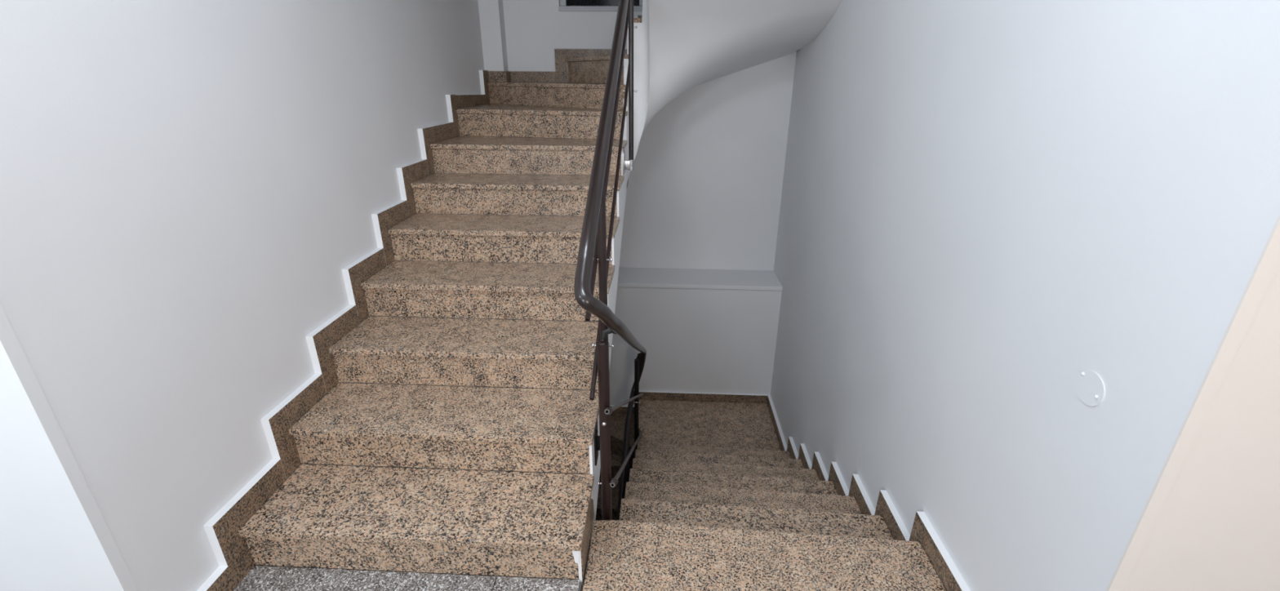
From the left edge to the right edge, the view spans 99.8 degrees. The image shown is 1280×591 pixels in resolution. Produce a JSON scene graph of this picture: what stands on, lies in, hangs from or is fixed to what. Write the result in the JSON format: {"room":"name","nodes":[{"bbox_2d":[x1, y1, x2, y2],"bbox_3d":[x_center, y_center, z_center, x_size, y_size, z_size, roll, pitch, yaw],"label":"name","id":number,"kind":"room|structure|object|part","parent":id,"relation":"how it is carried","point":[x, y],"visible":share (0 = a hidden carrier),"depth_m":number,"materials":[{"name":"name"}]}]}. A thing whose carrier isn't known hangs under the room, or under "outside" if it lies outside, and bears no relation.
{"room":"stairwell","nodes":[
{"label":"stairwell","id":0,"kind":"room"},
{"bbox_2d":[0,493,54,590],"bbox_3d":[-2.632,-0.252,1.209,2.070,3.150,0.200,1,22,2],"label":"wall","id":1,"kind":"structure","parent":0,"point":[20,570],"depth_m":1.45,"materials":[{"name":"white paint"}]},
{"bbox_2d":[0,0,484,590],"bbox_3d":[-1.415,-0.254,3.155,0.200,7.700,3.915,1,22,2],"label":"wall","id":2,"kind":"structure","parent":0,"point":[188,188],"depth_m":1.61,"materials":[{"name":"white paint"}]},
{"bbox_2d":[0,302,138,590],"bbox_3d":[-1.401,-0.327,1.025,0.002,2.860,0.030,1,22,2],"label":"bead","id":3,"kind":"object","parent":2,"relation":"attached to","point":[11,344],"depth_m":1.31,"materials":[{"name":"white paint"}]},
{"bbox_2d":[196,70,490,590],"bbox_3d":[-1.307,-0.350,2.932,0.030,1.648,3.585,1,22,2],"label":"baseboard","id":4,"kind":"structure","parent":2,"relation":"attached to","point":[232,553],"depth_m":2.23,"materials":[{"name":"brown stone"}]},
{"bbox_2d":[477,0,508,86],"bbox_3d":[-1.147,-3.077,3.822,0.155,2.970,0.130,1,22,2],"label":"wall pier","id":5,"kind":"object","parent":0,"point":[491,17],"depth_m":4.19,"materials":[{"name":"white paint"}]},
{"bbox_2d":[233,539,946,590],"bbox_3d":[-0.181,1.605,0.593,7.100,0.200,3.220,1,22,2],"label":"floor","id":6,"kind":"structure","parent":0,"point":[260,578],"depth_m":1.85,"materials":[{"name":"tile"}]},
{"bbox_2d":[582,400,946,590],"bbox_3d":[-0.107,1.516,3.480,2.405,2.211,3.307,1,22,2],"label":"staircase","id":7,"kind":"structure","parent":6,"relation":"attached to","point":[713,500],"depth_m":2.32,"materials":[{"name":"stone"}]},
{"bbox_2d":[499,0,796,270],"bbox_3d":[0.001,-0.923,4.818,2.462,7.700,0.200,1,22,2],"label":"wall","id":8,"kind":"structure","parent":0,"point":[705,183],"depth_m":4.58,"materials":[{"name":"white paint"}]},
{"bbox_2d":[488,14,642,82],"bbox_3d":[-0.571,-1.940,4.245,1.259,0.490,0.150,1,22,2],"label":"baseboard","id":9,"kind":"structure","parent":8,"relation":"attached to","point":[561,75],"depth_m":4.34,"materials":[{"name":"brown stone"}]},
{"bbox_2d":[558,0,642,11],"bbox_3d":[-0.289,-2.658,4.067,0.682,0.922,0.112,1,22,2],"label":"window","id":10,"kind":"structure","parent":8,"relation":"in","point":[565,5],"depth_m":4.20,"materials":[{"name":"clear glass"}]},
{"bbox_3d":[-0.293,-2.239,4.211,0.682,0.036,0.062,1,22,2],"label":"sill","id":11,"kind":"part","parent":10,"relation":"part of","materials":[{"name":"white stone"}]},
{"bbox_3d":[-0.288,-2.667,4.086,0.674,0.920,0.070,1,22,2],"label":"frame","id":12,"kind":"part","parent":10,"relation":"part of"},
{"bbox_3d":[-0.289,-2.661,4.083,0.574,0.830,0.010,1,22,2],"label":"pane","id":13,"kind":"part","parent":10,"relation":"part of","materials":[{"name":"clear glass"}]},
{"bbox_2d":[608,287,782,471],"bbox_3d":[-0.025,1.304,5.397,2.462,3.138,0.408,1,22,2],"label":"wall","id":14,"kind":"structure","parent":0,"point":[694,340],"depth_m":4.78,"materials":[{"name":"white paint"}]},
{"bbox_2d":[609,391,770,414],"bbox_3d":[0.262,1.010,5.032,1.872,0.250,0.020,1,22,2],"label":"baseboard","id":15,"kind":"structure","parent":14,"relation":"attached to","point":[647,395],"depth_m":4.98,"materials":[{"name":"brown stone"}]},
{"bbox_2d":[617,267,782,290],"bbox_3d":[0.448,-0.152,4.774,1.532,0.034,0.420,1,22,2],"label":"ledge","id":16,"kind":"object","parent":14,"relation":"on","point":[693,278],"visible":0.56,"depth_m":4.70,"materials":[{"name":"white paint"}]},
{"bbox_2d":[768,0,1279,590],"bbox_3d":[1.242,-0.181,3.012,0.200,7.700,3.985,1,22,2],"label":"wall","id":17,"kind":"structure","parent":0,"point":[987,206],"depth_m":1.53,"materials":[{"name":"white paint"}]},
{"bbox_2d":[767,395,970,590],"bbox_3d":[1.108,1.044,3.178,0.027,1.258,3.357,1,22,2],"label":"baseboard","id":18,"kind":"structure","parent":17,"relation":"attached to","point":[922,531],"depth_m":2.32,"materials":[{"name":"brown stone"}]},
{"bbox_2d":[1075,370,1105,406],"bbox_3d":[1.057,0.219,1.268,0.008,0.082,0.082,1,22,2],"label":"junction box cover","id":19,"kind":"object","parent":17,"relation":"attached to","point":[1091,389],"visible":1,"depth_m":1.26,"materials":[{"name":"white paint"}]},
{"bbox_2d":[1107,217,1279,590],"bbox_3d":[1.067,-0.196,0.856,0.030,2.950,0.002,1,22,2],"label":"bead","id":20,"kind":"object","parent":17,"relation":"attached to","point":[1269,260],"depth_m":1.02,"materials":[{"name":"beige paint"}]},
{"bbox_3d":[-0.169,2.390,2.511,2.462,2.700,0.180,1,22,2],"label":"wall","id":21,"kind":"structure","parent":0,"visible":0},
{"bbox_2d":[238,0,841,585],"bbox_3d":[-0.079,-0.866,2.911,2.461,3.030,3.380,1,22,2],"label":"staircase","id":22,"kind":"structure","parent":21,"relation":"on","point":[455,435],"depth_m":2.35,"materials":[{"name":"stone"}]},
{"bbox_3d":[-0.190,0.856,1.972,0.004,0.148,0.294,1,22,2],"label":"panel","id":23,"kind":"part","parent":22,"relation":"part of","materials":[{"name":"brown stone"}]},
{"bbox_2d":[573,0,646,520],"bbox_3d":[-0.085,-0.095,2.780,0.170,5.636,2.571,1,22,2],"label":"stair railing","id":24,"kind":"object","parent":22,"relation":"attached to","point":[593,248],"visible":1,"depth_m":2.00,"materials":[{"name":"black metal"}]},
{"bbox_3d":[-0.163,0.591,2.157,0.032,0.170,0.070,1,22,2],"label":"mounting plate","id":25,"kind":"part","parent":24,"relation":"part of","materials":[{"name":"black metal"}]},
{"bbox_3d":[-0.132,0.140,1.972,0.030,1.116,0.030,1,22,2],"label":"post","id":26,"kind":"part","parent":24,"relation":"part of","materials":[{"name":"black metal"}]},
{"bbox_3d":[-0.133,0.856,2.161,0.041,1.506,0.041,1,22,2],"label":"post","id":27,"kind":"part","parent":24,"relation":"part of","materials":[{"name":"brown metal"}]},
{"bbox_2d":[622,150,634,175],"bbox_3d":[-0.069,-0.811,3.289,0.064,0.135,0.120,1,22,2],"label":"socket","id":28,"kind":"object","parent":24,"relation":"attached to","point":[628,164],"depth_m":3.27,"materials":[{"name":"metal"}]},
{"bbox_3d":[-0.051,-1.292,3.093,0.029,1.004,0.029,1,22,2],"label":"post","id":29,"kind":"part","parent":24,"relation":"part of","materials":[{"name":"black metal"}]},
{"bbox_3d":[-0.029,1.037,4.493,0.037,1.154,0.037,1,22,2],"label":"post","id":30,"kind":"part","parent":24,"relation":"part of","materials":[{"name":"black metal"}]},
{"bbox_3d":[-0.001,0.559,4.340,0.040,0.235,0.008,1,22,2],"label":"plate","id":31,"kind":"part","parent":24,"relation":"part of","materials":[{"name":"black metal"}]},
{"bbox_3d":[2.340,-0.114,0.939,2.168,3.150,0.200,1,22,2],"label":"wall","id":32,"kind":"structure","parent":0,"visible":0},
{"bbox_2d":[1106,213,1279,590],"bbox_3d":[2.231,-0.171,0.811,2.358,2.950,0.004,1,22,2],"label":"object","id":33,"kind":"structure","parent":32,"relation":"attached to","point":[1217,527],"depth_m":1.09,"materials":[{"name":"beige paint"}]}
]}

